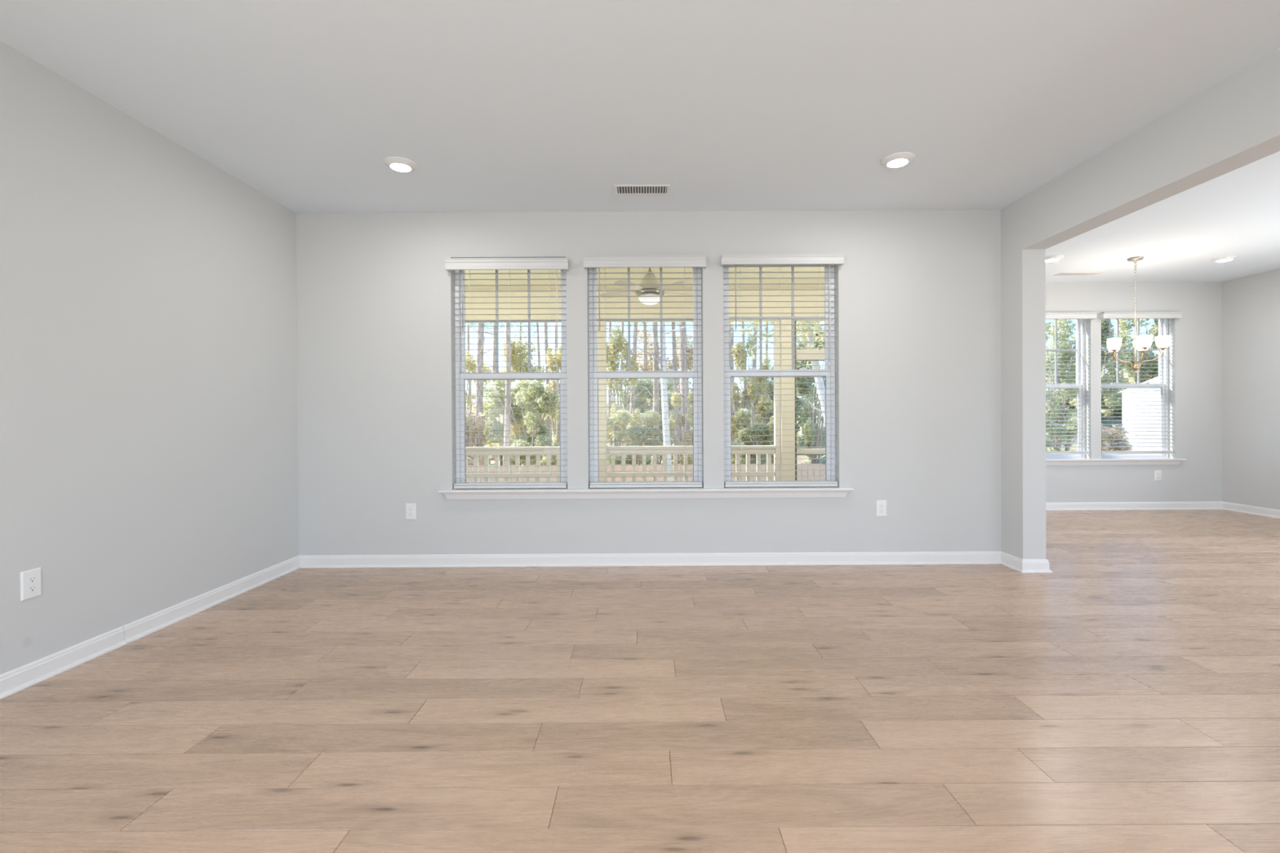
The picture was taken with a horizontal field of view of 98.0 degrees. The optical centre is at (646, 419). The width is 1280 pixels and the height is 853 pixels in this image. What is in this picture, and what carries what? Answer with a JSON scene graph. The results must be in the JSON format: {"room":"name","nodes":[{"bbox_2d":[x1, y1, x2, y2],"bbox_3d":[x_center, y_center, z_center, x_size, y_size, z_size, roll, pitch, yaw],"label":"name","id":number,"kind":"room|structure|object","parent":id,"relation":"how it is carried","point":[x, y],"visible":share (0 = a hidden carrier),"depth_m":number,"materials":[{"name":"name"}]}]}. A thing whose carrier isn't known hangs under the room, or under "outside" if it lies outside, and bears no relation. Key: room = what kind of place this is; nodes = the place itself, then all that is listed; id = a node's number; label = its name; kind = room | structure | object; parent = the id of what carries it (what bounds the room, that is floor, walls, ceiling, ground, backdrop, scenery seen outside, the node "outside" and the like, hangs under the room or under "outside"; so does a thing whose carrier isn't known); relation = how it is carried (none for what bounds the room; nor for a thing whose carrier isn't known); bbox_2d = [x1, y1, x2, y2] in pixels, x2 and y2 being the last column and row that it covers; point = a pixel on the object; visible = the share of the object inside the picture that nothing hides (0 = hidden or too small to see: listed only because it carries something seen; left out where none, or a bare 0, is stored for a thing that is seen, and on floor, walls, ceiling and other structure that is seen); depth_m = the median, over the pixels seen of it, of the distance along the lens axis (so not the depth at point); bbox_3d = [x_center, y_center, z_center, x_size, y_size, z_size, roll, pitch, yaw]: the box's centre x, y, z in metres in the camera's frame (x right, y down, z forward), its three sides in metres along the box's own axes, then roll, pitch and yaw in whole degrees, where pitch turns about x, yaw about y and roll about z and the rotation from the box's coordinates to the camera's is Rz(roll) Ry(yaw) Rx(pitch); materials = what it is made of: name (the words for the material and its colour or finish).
{"room":"empty living room","nodes":[
{"label":"empty living room","id":0,"kind":"room"},
{"bbox_2d":[0,40,298,674],"bbox_3d":[-2.768,-0.206,0.399,0.150,2.740,7.811,0,0,0],"label":"wall","id":1,"kind":"structure","parent":0,"point":[148,419],"depth_m":2.88,"materials":[{"name":"paint"}]},
{"bbox_2d":[20,567,41,601],"bbox_3d":[-2.689,0.721,2.432,0.008,0.125,0.080,0,0,0],"label":"wall outlet","id":2,"kind":"object","parent":1,"relation":"attached to","point":[30,580],"visible":1,"depth_m":2.43,"materials":[{"name":"white plastic"}]},
{"bbox_2d":[0,555,300,699],"bbox_3d":[-2.673,1.118,0.405,0.027,0.092,7.811,0,0,0],"label":"baseboard","id":3,"kind":"structure","parent":1,"relation":"attached to","point":[14,681],"depth_m":2.87,"materials":[{"name":"white paint"}]},
{"bbox_2d":[0,509,1279,852],"bbox_3d":[2.138,1.193,1.622,9.752,0.120,10.324,0,0,0],"label":"floor","id":4,"kind":"structure","parent":0,"point":[1123,697],"depth_m":2.15,"materials":[{"name":"brown wood"}]},
{"bbox_2d":[0,0,1279,282],"bbox_3d":[2.122,-1.667,1.606,9.952,0.120,10.518,0,0,0],"label":"ceiling","id":5,"kind":"structure","parent":0,"point":[497,105],"depth_m":2.75,"materials":[{"name":"white paint"}]},
{"bbox_2d":[383,156,417,172],"bbox_3d":[-1.535,-1.581,3.473,0.196,0.030,0.196,0,0,0],"label":"recessed light","id":6,"kind":"object","parent":5,"relation":"in","point":[401,164],"visible":1,"depth_m":3.43,"materials":[{"name":"white plastic"}]},
{"bbox_2d":[613,184,670,195],"bbox_3d":[-0.030,-1.601,3.888,0.385,0.008,0.163,0,0,0],"label":"ceiling vent","id":7,"kind":"object","parent":5,"relation":"in","point":[624,189],"visible":1,"depth_m":3.89,"materials":[{"name":"white plastic"}]},
{"bbox_2d":[880,151,915,168],"bbox_3d":[1.557,-1.597,3.450,0.196,0.030,0.196,0,0,0],"label":"recessed light","id":8,"kind":"object","parent":5,"relation":"in","point":[900,159],"visible":1,"depth_m":3.41,"materials":[{"name":"white plastic"}]},
{"bbox_2d":[1045,254,1063,262],"bbox_3d":[4.105,-1.620,5.633,0.196,0.030,0.196,0,0,0],"label":"recessed light","id":9,"kind":"object","parent":5,"relation":"in","point":[1051,258],"visible":0.8,"depth_m":5.58,"materials":[{"name":"white plastic"}]},
{"bbox_2d":[1053,271,1104,275],"bbox_3d":[4.876,-1.638,6.279,0.463,0.008,0.146,0,0,0],"label":"ceiling vent","id":10,"kind":"object","parent":5,"relation":"in","point":[1066,273],"visible":1,"depth_m":6.26,"materials":[{"name":"white plastic"}]},
{"bbox_2d":[1106,256,1171,373],"bbox_3d":[4.960,-1.052,5.666,0.497,1.174,0.509,0,0,0],"label":"chandelier","id":11,"kind":"object","parent":5,"relation":"hanging from","point":[1143,343],"visible":1,"depth_m":5.63,"materials":[{"name":"glass"}]},
{"bbox_2d":[1210,255,1238,262],"bbox_3d":[5.898,-1.630,5.677,0.196,0.030,0.196,0,0,0],"label":"recessed light","id":12,"kind":"object","parent":5,"relation":"in","point":[1223,259],"visible":1,"depth_m":5.64,"materials":[{"name":"white plastic"}]},
{"bbox_2d":[465,266,824,290],"bbox_3d":[-1.242,-1.698,5.932,7.959,0.060,2.916,0,0,0],"label":"ceiling","id":13,"kind":"structure","parent":0,"point":[731,268],"depth_m":6.60,"materials":[{"name":"beige paint"}]},
{"bbox_2d":[465,288,824,323],"bbox_3d":[-1.244,-1.473,7.255,7.959,0.400,0.152,0,0,0],"label":"beam","id":14,"kind":"structure","parent":13,"relation":"attached to","point":[538,311],"depth_m":7.19,"materials":[{"name":"beige paint"}]},
{"bbox_2d":[600,267,693,304],"bbox_3d":[0.037,-1.446,5.940,1.078,0.457,1.027,0,0,0],"label":"ceiling fan","id":15,"kind":"object","parent":13,"relation":"hanging from","point":[647,275],"visible":0.64,"depth_m":5.79,"materials":[{"name":"silver metal"}]},
{"bbox_2d":[295,209,1001,555],"bbox_3d":[-0.050,-0.238,4.395,5.603,2.740,0.170,0,0,0],"label":"wall","id":16,"kind":"structure","parent":0,"point":[917,304],"depth_m":4.31,"materials":[{"name":"grey paint"}]},
{"bbox_2d":[405,503,416,519],"bbox_3d":[-1.825,0.715,4.306,0.080,0.125,0.008,0,0,0],"label":"wall outlet","id":17,"kind":"object","parent":16,"relation":"attached to","point":[411,508],"visible":1,"depth_m":4.30,"materials":[{"name":"white plastic"}]},
{"bbox_2d":[453,487,567,489],"bbox_3d":[-1.058,0.544,4.354,0.893,0.003,0.084,0,0,0],"label":"window sill","id":18,"kind":"structure","parent":16,"relation":"attached to","point":[566,487],"depth_m":4.34,"materials":[{"name":"white paint"}]},
{"bbox_2d":[454,269,567,483],"bbox_3d":[-1.063,-0.354,4.430,0.892,1.799,0.075,0,0,0],"label":"window","id":19,"kind":"structure","parent":16,"relation":"in","point":[460,373],"depth_m":4.40,"materials":[{"name":"white plastic"}]},
{"bbox_2d":[444,257,568,488],"bbox_3d":[-1.063,-0.357,4.298,0.936,1.787,0.131,0,0,0],"label":"window blind","id":20,"kind":"object","parent":19,"relation":"attached to","point":[451,264],"visible":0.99,"depth_m":4.32,"materials":[{"name":"white"}]},
{"bbox_2d":[588,267,702,484],"bbox_3d":[-0.008,-0.360,4.432,0.892,1.799,0.075,0,0,0],"label":"window","id":21,"kind":"structure","parent":16,"relation":"in","point":[593,365],"depth_m":4.40,"materials":[{"name":"white plastic"}]},
{"bbox_2d":[583,255,706,488],"bbox_3d":[-0.008,-0.362,4.300,0.936,1.787,0.131,0,0,0],"label":"window blind","id":22,"kind":"object","parent":21,"relation":"attached to","point":[644,261],"visible":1,"depth_m":4.33,"materials":[{"name":"white"}]},
{"bbox_2d":[588,486,702,488],"bbox_3d":[-0.004,0.539,4.356,0.893,0.003,0.084,0,0,0],"label":"window sill","id":23,"kind":"structure","parent":16,"relation":"attached to","point":[702,486],"depth_m":4.34,"materials":[{"name":"white paint"}]},
{"bbox_2d":[438,487,853,499],"bbox_3d":[0.000,0.575,4.284,3.177,0.074,0.058,0,0,0],"label":"window sill","id":24,"kind":"structure","parent":16,"relation":"attached to","point":[810,491],"depth_m":4.29,"materials":[{"name":"white paint"}]},
{"bbox_2d":[298,551,1001,568],"bbox_3d":[0.032,1.086,4.302,5.453,0.092,0.027,0,0,0],"label":"baseboard","id":25,"kind":"structure","parent":16,"relation":"attached to","point":[972,557],"depth_m":4.30,"materials":[{"name":"white paint"}]},
{"bbox_2d":[723,264,835,483],"bbox_3d":[1.044,-0.365,4.434,0.892,1.799,0.075,0,0,0],"label":"window","id":26,"kind":"structure","parent":16,"relation":"in","point":[829,381],"depth_m":4.41,"materials":[{"name":"white plastic"}]},
{"bbox_2d":[720,253,844,487],"bbox_3d":[1.045,-0.368,4.302,0.936,1.787,0.131,0,0,0],"label":"window blind","id":27,"kind":"object","parent":26,"relation":"attached to","point":[828,259],"visible":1,"depth_m":4.33,"materials":[{"name":"white"}]},
{"bbox_2d":[724,486,837,488],"bbox_3d":[1.049,0.533,4.358,0.893,0.003,0.084,0,0,0],"label":"window sill","id":28,"kind":"structure","parent":16,"relation":"attached to","point":[724,486],"depth_m":4.33,"materials":[{"name":"white paint"}]},
{"bbox_2d":[875,500,886,516],"bbox_3d":[1.823,0.692,4.314,0.080,0.125,0.008,0,0,0],"label":"wall outlet","id":29,"kind":"object","parent":16,"relation":"attached to","point":[881,505],"visible":1,"depth_m":4.31,"materials":[{"name":"white plastic"}]},
{"bbox_2d":[623,328,693,440],"bbox_3d":[0.900,-1.419,27.956,4.654,6.306,2.491,0,0,-4],"label":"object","id":30,"kind":"object","parent":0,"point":[649,340],"visible":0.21,"depth_m":27.65,"materials":[{"name":"green plant"}]},
{"bbox_2d":[1045,281,1222,502],"bbox_3d":[4.921,-0.275,6.792,4.348,2.740,0.170,0,0,0],"label":"wall","id":31,"kind":"structure","parent":0,"point":[1196,361],"depth_m":6.71,"materials":[{"name":"grey paint"}]},
{"bbox_2d":[1045,319,1084,458],"bbox_3d":[4.912,-0.399,6.829,0.892,1.765,0.075,0,0,0],"label":"window","id":32,"kind":"structure","parent":31,"relation":"in","point":[1080,327],"depth_m":6.80,"materials":[{"name":"white plastic"}]},
{"bbox_2d":[1045,312,1097,454],"bbox_3d":[4.912,-0.425,6.698,0.936,1.706,0.133,0,0,0],"label":"window blind","id":33,"kind":"object","parent":32,"relation":"attached to","point":[1050,316],"visible":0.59,"depth_m":6.72,"materials":[{"name":"white"}]},
{"bbox_2d":[1045,458,1186,465],"bbox_3d":[5.406,0.516,6.682,2.112,0.074,0.058,0,0,0],"label":"window sill","id":34,"kind":"structure","parent":31,"relation":"attached to","point":[1052,461],"depth_m":6.69,"materials":[{"name":"white paint"}]},
{"bbox_2d":[1045,501,1222,510],"bbox_3d":[4.938,1.050,6.700,4.028,0.092,0.027,0,0,0],"label":"baseboard","id":35,"kind":"structure","parent":31,"relation":"attached to","point":[1192,504],"depth_m":6.70,"materials":[{"name":"white paint"}]},
{"bbox_2d":[1101,318,1168,457],"bbox_3d":[5.929,-0.405,6.831,0.892,1.765,0.075,0,0,0],"label":"window","id":36,"kind":"structure","parent":31,"relation":"in","point":[1163,360],"depth_m":6.80,"materials":[{"name":"white plastic"}]},
{"bbox_2d":[1099,311,1182,454],"bbox_3d":[5.930,-0.430,6.700,0.936,1.706,0.133,0,0,0],"label":"window blind","id":37,"kind":"object","parent":36,"relation":"attached to","point":[1131,315],"visible":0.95,"depth_m":6.72,"materials":[{"name":"white"}]},
{"bbox_2d":[1154,470,1161,480],"bbox_3d":[6.172,0.680,6.710,0.080,0.125,0.008,0,0,0],"label":"wall outlet","id":38,"kind":"object","parent":31,"relation":"attached to","point":[1157,473],"visible":1,"depth_m":6.71,"materials":[{"name":"white plastic"}]},
{"bbox_2d":[1000,47,1279,559],"bbox_3d":[2.842,-0.241,1.604,0.170,2.740,10.198,0,0,0],"label":"wall","id":39,"kind":"structure","parent":0,"point":[1233,124],"depth_m":3.60,"materials":[{"name":"grey paint"}]},
{"bbox_2d":[1000,551,1022,573],"bbox_3d":[2.745,1.072,4.186,0.027,0.092,0.272,0,0,0],"label":"baseboard","id":40,"kind":"structure","parent":39,"relation":"attached to","point":[1010,561],"depth_m":4.18,"materials":[{"name":"white paint"}]},
{"bbox_2d":[1022,559,1052,573],"bbox_3d":[2.844,1.072,4.063,0.224,0.092,0.027,0,0,0],"label":"baseboard","id":41,"kind":"object","parent":39,"relation":"attached to","point":[1028,566],"visible":1,"depth_m":4.06,"materials":[{"name":"white paint"}]},
{"bbox_2d":[1222,268,1279,510],"bbox_3d":[7.031,-0.263,1.613,0.150,2.740,10.198,0,0,0],"label":"wall","id":42,"kind":"structure","parent":0,"point":[1251,304],"depth_m":6.38,"materials":[{"name":"grey paint"}]},
{"bbox_2d":[1222,501,1279,518],"bbox_3d":[6.949,1.061,1.618,0.027,0.092,10.198,0,0,0],"label":"baseboard","id":43,"kind":"structure","parent":42,"relation":"attached to","point":[1255,510],"depth_m":6.38,"materials":[{"name":"white paint"}]},
{"bbox_3d":[-1.226,1.342,5.945,7.959,0.120,2.916,0,0,0],"label":"floor","id":44,"kind":"structure","parent":0,"visible":0},
{"bbox_2d":[596,320,607,481],"bbox_3d":[-0.592,-0.002,7.255,0.165,2.548,0.168,0,0,0],"label":"porch post","id":45,"kind":"object","parent":44,"relation":"on","point":[602,365],"visible":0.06,"depth_m":7.18,"materials":[{"name":"beige paint"}]},
{"bbox_2d":[607,445,775,481],"bbox_3d":[0.586,0.782,7.258,2.179,0.868,0.098,0,0,0],"label":"porch railing","id":46,"kind":"object","parent":45,"relation":"attached to","point":[758,450],"visible":0.55,"depth_m":7.24,"materials":[{"name":"beige paint"}]},
{"bbox_2d":[773,319,795,480],"bbox_3d":[1.803,-0.015,7.260,0.258,2.548,0.168,0,0,0],"label":"porch post","id":47,"kind":"object","parent":44,"relation":"on","point":[785,455],"visible":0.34,"depth_m":7.19,"materials":[{"name":"beige paint"}]},
{"bbox_2d":[794,320,825,480],"bbox_3d":[2.313,-0.018,7.265,0.748,2.530,0.060,0,0,0],"label":"screen door","id":48,"kind":"structure","parent":47,"relation":"attached to","point":[796,351],"depth_m":7.24,"materials":[{"name":"brown metal"}]},
{"bbox_3d":[-3.739,0.015,7.248,0.185,2.548,0.168,0,0,0],"label":"porch post","id":49,"kind":"object","parent":44,"relation":"on","visible":0},
{"bbox_2d":[465,446,559,482],"bbox_3d":[-2.161,0.797,7.253,2.973,0.868,0.098,0,0,0],"label":"porch railing","id":50,"kind":"object","parent":49,"relation":"attached to","point":[475,452],"visible":0.09,"depth_m":7.23,"materials":[{"name":"beige paint"}]},
{"label":"outside","id":51,"kind":"structure","parent":0,"visible":0},
{"bbox_2d":[484,399,1122,479],"bbox_3d":[4.941,0.247,29.012,100.000,3.500,82.000,0,0,0],"label":"ground","id":52,"kind":"structure","parent":51,"point":[800,459],"depth_m":19.98,"materials":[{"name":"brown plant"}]},
{"bbox_2d":[465,402,498,465],"bbox_3d":[-4.862,0.831,15.501,1.520,2.643,1.090,0,0,-29],"label":"shrub","id":53,"kind":"object","parent":52,"relation":"on","point":[468,423],"visible":0.38,"depth_m":15.41,"materials":[{"name":"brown plant"}]},
{"bbox_2d":[475,323,492,466],"bbox_3d":[-4.910,-3.651,17.052,2.611,11.527,2.604,0,0,0],"label":"pine tree","id":54,"kind":"object","parent":52,"relation":"on","point":[480,335],"visible":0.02,"depth_m":16.91,"materials":[{"name":"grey plant"}]},
{"bbox_2d":[465,350,503,446],"bbox_3d":[-7.350,-0.399,22.030,3.592,4.802,1.744,0,0,-9],"label":"shrub","id":55,"kind":"object","parent":52,"relation":"on","point":[473,370],"visible":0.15,"depth_m":21.93,"materials":[{"name":"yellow plant"}]},
{"bbox_2d":[466,322,503,460],"bbox_3d":[-6.561,-3.961,23.959,3.251,11.625,2.698,0,0,0],"label":"pine tree","id":56,"kind":"object","parent":52,"relation":"on","point":[494,328],"visible":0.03,"depth_m":23.93,"materials":[{"name":"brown plant"}]},
{"bbox_2d":[465,323,505,439],"bbox_3d":[-7.824,-3.908,24.964,2.886,11.481,2.865,-1,0,-45],"label":"pine tree","id":57,"kind":"object","parent":52,"relation":"on","point":[468,328],"visible":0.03,"depth_m":24.89,"materials":[{"name":"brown plant"}]},
{"bbox_2d":[465,391,519,435],"bbox_3d":[-11.014,-0.150,36.014,8.025,3.498,5.553,0,0,0],"label":"tree","id":58,"kind":"object","parent":52,"relation":"on","point":[474,398],"visible":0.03,"depth_m":35.78,"materials":[{"name":"green plant"}]},
{"bbox_2d":[469,379,536,466],"bbox_3d":[-5.413,0.161,21.004,2.832,3.670,1.724,0,0,-16],"label":"shrub","id":59,"kind":"object","parent":52,"relation":"on","point":[493,417],"visible":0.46,"depth_m":20.68,"materials":[{"name":"green plant"}]},
{"bbox_2d":[493,322,515,466],"bbox_3d":[-4.515,-3.453,18.545,3.164,11.006,3.126,0,0,0],"label":"pine tree","id":60,"kind":"object","parent":52,"relation":"on","point":[507,421],"visible":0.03,"depth_m":18.95,"materials":[{"name":"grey plant"}]},
{"bbox_2d":[500,322,536,412],"bbox_3d":[-6.332,-3.752,28.091,3.077,11.027,3.205,0,0,33],"label":"pine tree","id":61,"kind":"object","parent":52,"relation":"on","point":[521,329],"visible":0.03,"depth_m":27.47,"materials":[{"name":"green plant"}]},
{"bbox_2d":[487,339,553,439],"bbox_3d":[-5.292,-0.700,23.030,3.031,5.225,1.389,0,0,0],"label":"shrub","id":62,"kind":"object","parent":52,"relation":"on","point":[525,347],"visible":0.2,"depth_m":22.73,"materials":[{"name":"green plant"}]},
{"bbox_2d":[497,379,559,466],"bbox_3d":[-3.180,0.567,14.977,2.119,3.212,1.190,0,0,0],"label":"shrub","id":63,"kind":"object","parent":52,"relation":"on","point":[540,432],"visible":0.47,"depth_m":14.87,"materials":[{"name":"green plant"}]},
{"bbox_2d":[536,322,542,417],"bbox_3d":[-5.212,-3.873,26.000,2.602,11.363,3.023,0,0,0],"label":"pine tree","id":64,"kind":"object","parent":52,"relation":"on","point":[537,323],"visible":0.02,"depth_m":25.90,"materials":[{"name":"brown plant"}]},
{"bbox_2d":[544,322,551,445],"bbox_3d":[-3.778,-3.860,21.945,2.610,11.600,2.722,-1,0,-38],"label":"pine tree","id":65,"kind":"object","parent":52,"relation":"on","point":[546,346],"visible":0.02,"depth_m":21.88,"materials":[{"name":"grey plant"}]},
{"bbox_2d":[542,344,561,462],"bbox_3d":[-3.046,-0.293,19.040,1.378,4.561,0.830,0,0,23],"label":"shrub","id":66,"kind":"object","parent":52,"relation":"on","point":[549,356],"visible":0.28,"depth_m":18.94,"materials":[{"name":"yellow plant"}]},
{"bbox_2d":[554,322,558,422],"bbox_3d":[-3.367,-3.835,20.004,3.164,11.603,2.783,0,0,0],"label":"pine tree","id":67,"kind":"object","parent":52,"relation":"on","point":[555,323],"visible":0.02,"depth_m":19.90,"materials":[{"name":"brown plant"}]},
{"bbox_2d":[510,385,612,436],"bbox_3d":[-5.652,-0.372,36.203,7.390,3.766,4.821,0,0,-6],"label":"tree","id":68,"kind":"object","parent":52,"relation":"on","point":[607,414],"visible":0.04,"depth_m":35.09,"materials":[{"name":"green plant"}]},
{"bbox_2d":[606,322,613,445],"bbox_3d":[-1.119,-3.574,21.831,3.112,11.004,3.222,0,0,0],"label":"pine tree","id":69,"kind":"object","parent":52,"relation":"on","point":[610,323],"visible":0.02,"depth_m":21.95,"materials":[{"name":"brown plant"}]},
{"bbox_2d":[607,322,632,446],"bbox_3d":[-1.429,-3.808,25.961,2.657,11.284,2.943,0,0,0],"label":"pine tree","id":70,"kind":"object","parent":52,"relation":"on","point":[622,326],"visible":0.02,"depth_m":25.97,"materials":[{"name":"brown plant"}]},
{"bbox_2d":[606,325,643,458],"bbox_3d":[-0.735,-0.295,15.930,1.333,4.807,0.837,0,0,0],"label":"shrub","id":71,"kind":"object","parent":52,"relation":"on","point":[611,365],"visible":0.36,"depth_m":15.91,"materials":[{"name":"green plant"}]},
{"bbox_2d":[608,322,651,445],"bbox_3d":[-0.271,-3.999,26.908,3.192,11.538,3.016,0,0,-25],"label":"pine tree","id":72,"kind":"object","parent":52,"relation":"on","point":[644,369],"visible":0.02,"depth_m":26.93,"materials":[{"name":"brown plant"}]},
{"bbox_2d":[606,407,663,481],"bbox_3d":[-0.382,0.887,14.943,1.985,2.524,1.165,0,0,24],"label":"shrub","id":73,"kind":"object","parent":52,"relation":"on","point":[652,419],"visible":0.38,"depth_m":14.83,"materials":[{"name":"green plant"}]},
{"bbox_2d":[628,322,645,439],"bbox_3d":[-0.245,-3.842,19.817,2.801,11.629,2.842,0,0,0],"label":"pine tree","id":74,"kind":"object","parent":52,"relation":"on","point":[635,327],"visible":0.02,"depth_m":19.96,"materials":[{"name":"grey plant"}]},
{"bbox_2d":[468,463,825,482],"bbox_3d":[-2.460,1.628,13.432,19.120,1.046,0.060,0,0,0],"label":"wooden fence","id":75,"kind":"object","parent":52,"relation":"on","point":[809,466],"visible":0.09,"depth_m":13.40,"materials":[{"name":"brown wood"}]},
{"bbox_2d":[606,386,693,440],"bbox_3d":[0.287,-0.341,35.575,7.860,3.678,4.944,0,0,-25],"label":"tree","id":76,"kind":"object","parent":52,"relation":"on","point":[647,399],"visible":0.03,"depth_m":35.28,"materials":[{"name":"green plant"}]},
{"bbox_2d":[632,322,667,464],"bbox_3d":[0.285,-3.659,17.709,2.538,11.429,3.118,0,0,0],"label":"pine tree","id":77,"kind":"object","parent":52,"relation":"on","point":[655,340],"visible":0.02,"depth_m":17.93,"materials":[{"name":"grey plant"}]},
{"bbox_2d":[620,378,689,465],"bbox_3d":[0.470,0.080,21.947,2.981,3.689,1.917,0,0,-12],"label":"shrub","id":78,"kind":"object","parent":52,"relation":"on","point":[649,385],"visible":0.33,"depth_m":21.72,"materials":[{"name":"green plant"}]},
{"bbox_2d":[652,321,679,463],"bbox_3d":[1.118,-3.540,20.956,3.307,11.004,2.700,-1,0,-40],"label":"pine tree","id":79,"kind":"object","parent":52,"relation":"on","point":[673,333],"visible":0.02,"depth_m":20.89,"materials":[{"name":"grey plant"}]},
{"bbox_2d":[659,321,693,480],"bbox_3d":[0.265,-2.132,12.179,2.756,8.532,3.406,0,0,0],"label":"pine tree","id":80,"kind":"object","parent":52,"relation":"on","point":[665,421],"visible":0.02,"depth_m":12.19,"materials":[{"name":"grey plant"}]},
{"bbox_2d":[660,391,693,471],"bbox_3d":[0.955,0.689,14.966,1.355,2.877,0.824,0,0,-8],"label":"shrub","id":81,"kind":"object","parent":52,"relation":"on","point":[673,422],"visible":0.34,"depth_m":14.89,"materials":[{"name":"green plant"}]},
{"bbox_2d":[673,321,693,438],"bbox_3d":[1.383,-3.637,17.167,3.120,11.461,2.923,0,0,0],"label":"pine tree","id":82,"kind":"object","parent":52,"relation":"on","point":[682,345],"visible":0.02,"depth_m":16.85,"materials":[{"name":"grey plant"}]},
{"bbox_2d":[728,321,746,457],"bbox_3d":[2.722,-3.588,16.797,3.002,11.362,2.941,0,0,0],"label":"pine tree","id":83,"kind":"object","parent":52,"relation":"on","point":[731,339],"visible":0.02,"depth_m":16.91,"materials":[{"name":"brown plant"}]},
{"bbox_2d":[728,335,763,461],"bbox_3d":[2.790,-0.180,16.026,1.326,4.561,0.779,0,0,2],"label":"shrub","id":84,"kind":"object","parent":52,"relation":"on","point":[735,399],"visible":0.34,"depth_m":15.92,"materials":[{"name":"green plant"}]},
{"bbox_2d":[731,406,773,480],"bbox_3d":[2.960,0.854,14.988,1.818,2.523,0.952,0,0,-3],"label":"shrub","id":85,"kind":"object","parent":52,"relation":"on","point":[744,413],"visible":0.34,"depth_m":14.88,"materials":[{"name":"green plant"}]},
{"bbox_2d":[736,321,771,399],"bbox_3d":[4.056,-3.904,23.029,2.486,11.528,2.661,0,0,30],"label":"pine tree","id":86,"kind":"object","parent":52,"relation":"on","point":[742,322],"visible":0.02,"depth_m":22.92,"materials":[{"name":"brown plant"}]},
{"bbox_2d":[739,325,773,439],"bbox_3d":[3.784,-3.771,19.938,3.135,11.496,2.608,0,0,0],"label":"pine tree","id":87,"kind":"object","parent":52,"relation":"on","point":[754,362],"visible":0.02,"depth_m":19.97,"materials":[{"name":"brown plant"}]},
{"bbox_2d":[750,358,773,464],"bbox_3d":[4.328,-0.111,20.060,1.999,4.325,1.137,0,0,-2],"label":"shrub","id":88,"kind":"object","parent":52,"relation":"on","point":[763,406],"visible":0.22,"depth_m":19.90,"materials":[{"name":"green plant"}]},
{"bbox_2d":[739,377,805,434],"bbox_3d":[5.575,-0.214,24.081,3.169,3.541,2.172,0,0,0],"label":"shrub","id":89,"kind":"object","parent":52,"relation":"on","point":[798,402],"visible":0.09,"depth_m":23.75,"materials":[{"name":"green plant"}]},
{"bbox_2d":[728,321,825,422],"bbox_3d":[3.370,-0.989,11.323,3.627,6.326,2.949,0,0,0],"label":"pine tree","id":90,"kind":"object","parent":52,"relation":"on","point":[819,381],"visible":0.16,"depth_m":11.46,"materials":[{"name":"green plant"}]},
{"bbox_2d":[796,321,825,464],"bbox_3d":[4.766,-0.420,16.015,1.276,5.080,0.993,0,0,-24],"label":"shrub","id":91,"kind":"object","parent":52,"relation":"on","point":[808,421],"visible":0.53,"depth_m":15.87,"materials":[{"name":"green plant"}]},
{"bbox_2d":[1045,319,1077,451],"bbox_3d":[11.813,-0.839,15.964,2.094,4.269,1.206,0,0,14],"label":"tree","id":92,"kind":"object","parent":52,"relation":"on","point":[1066,358],"visible":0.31,"depth_m":15.83,"materials":[{"name":"green plant"}]},
{"bbox_2d":[1045,412,1077,451],"bbox_3d":[9.262,0.868,12.543,1.507,2.312,1.021,0,0,14],"label":"shrub","id":93,"kind":"object","parent":52,"relation":"on","point":[1047,449],"visible":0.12,"depth_m":12.34,"materials":[{"name":"green plant"}]},
{"bbox_2d":[1045,360,1126,415],"bbox_3d":[15.409,-1.101,19.980,3.863,2.262,2.312,0,0,12],"label":"shrub","id":94,"kind":"object","parent":52,"relation":"on","point":[1061,378],"visible":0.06,"depth_m":19.73,"materials":[{"name":"green plant"}]},
{"bbox_2d":[1065,318,1126,408],"bbox_3d":[14.901,-1.546,18.523,1.879,4.034,1.089,0,0,3],"label":"tree","id":95,"kind":"object","parent":52,"relation":"on","point":[1104,326],"visible":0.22,"depth_m":18.31,"materials":[{"name":"green plant"}]},
{"bbox_2d":[1101,400,1122,417],"bbox_3d":[17.051,-0.486,19.913,3.055,1.083,1.630,0,0,9],"label":"shrub","id":96,"kind":"object","parent":52,"relation":"on","point":[1102,403],"visible":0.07,"depth_m":19.89,"materials":[{"name":"green plant"}]},
{"bbox_2d":[1101,414,1137,454],"bbox_3d":[10.764,0.870,13.092,1.239,2.070,0.868,0,0,0],"label":"shrub","id":97,"kind":"object","parent":52,"relation":"on","point":[1113,426],"visible":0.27,"depth_m":12.87,"materials":[{"name":"green plant"}]},
{"bbox_2d":[1101,369,1150,394],"bbox_3d":[30.551,-2.287,35.903,7.822,2.058,4.844,0,0,-6],"label":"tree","id":98,"kind":"object","parent":52,"relation":"on","point":[1125,375],"visible":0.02,"depth_m":35.17,"materials":[{"name":"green plant"}]},
{"bbox_2d":[1106,318,1158,390],"bbox_3d":[17.903,-2.148,20.094,2.390,4.393,1.941,0,0,27],"label":"tree","id":99,"kind":"object","parent":52,"relation":"on","point":[1128,355],"visible":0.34,"depth_m":19.88,"materials":[{"name":"green plant"}]},
{"bbox_2d":[1118,376,1159,454],"bbox_3d":[13.338,0.608,13.031,2.720,3.231,2.240,0,0,0],"label":"garden shed","id":100,"kind":"object","parent":52,"relation":"on","point":[1133,401],"visible":0.14,"depth_m":13.43,"materials":[{"name":"white"}]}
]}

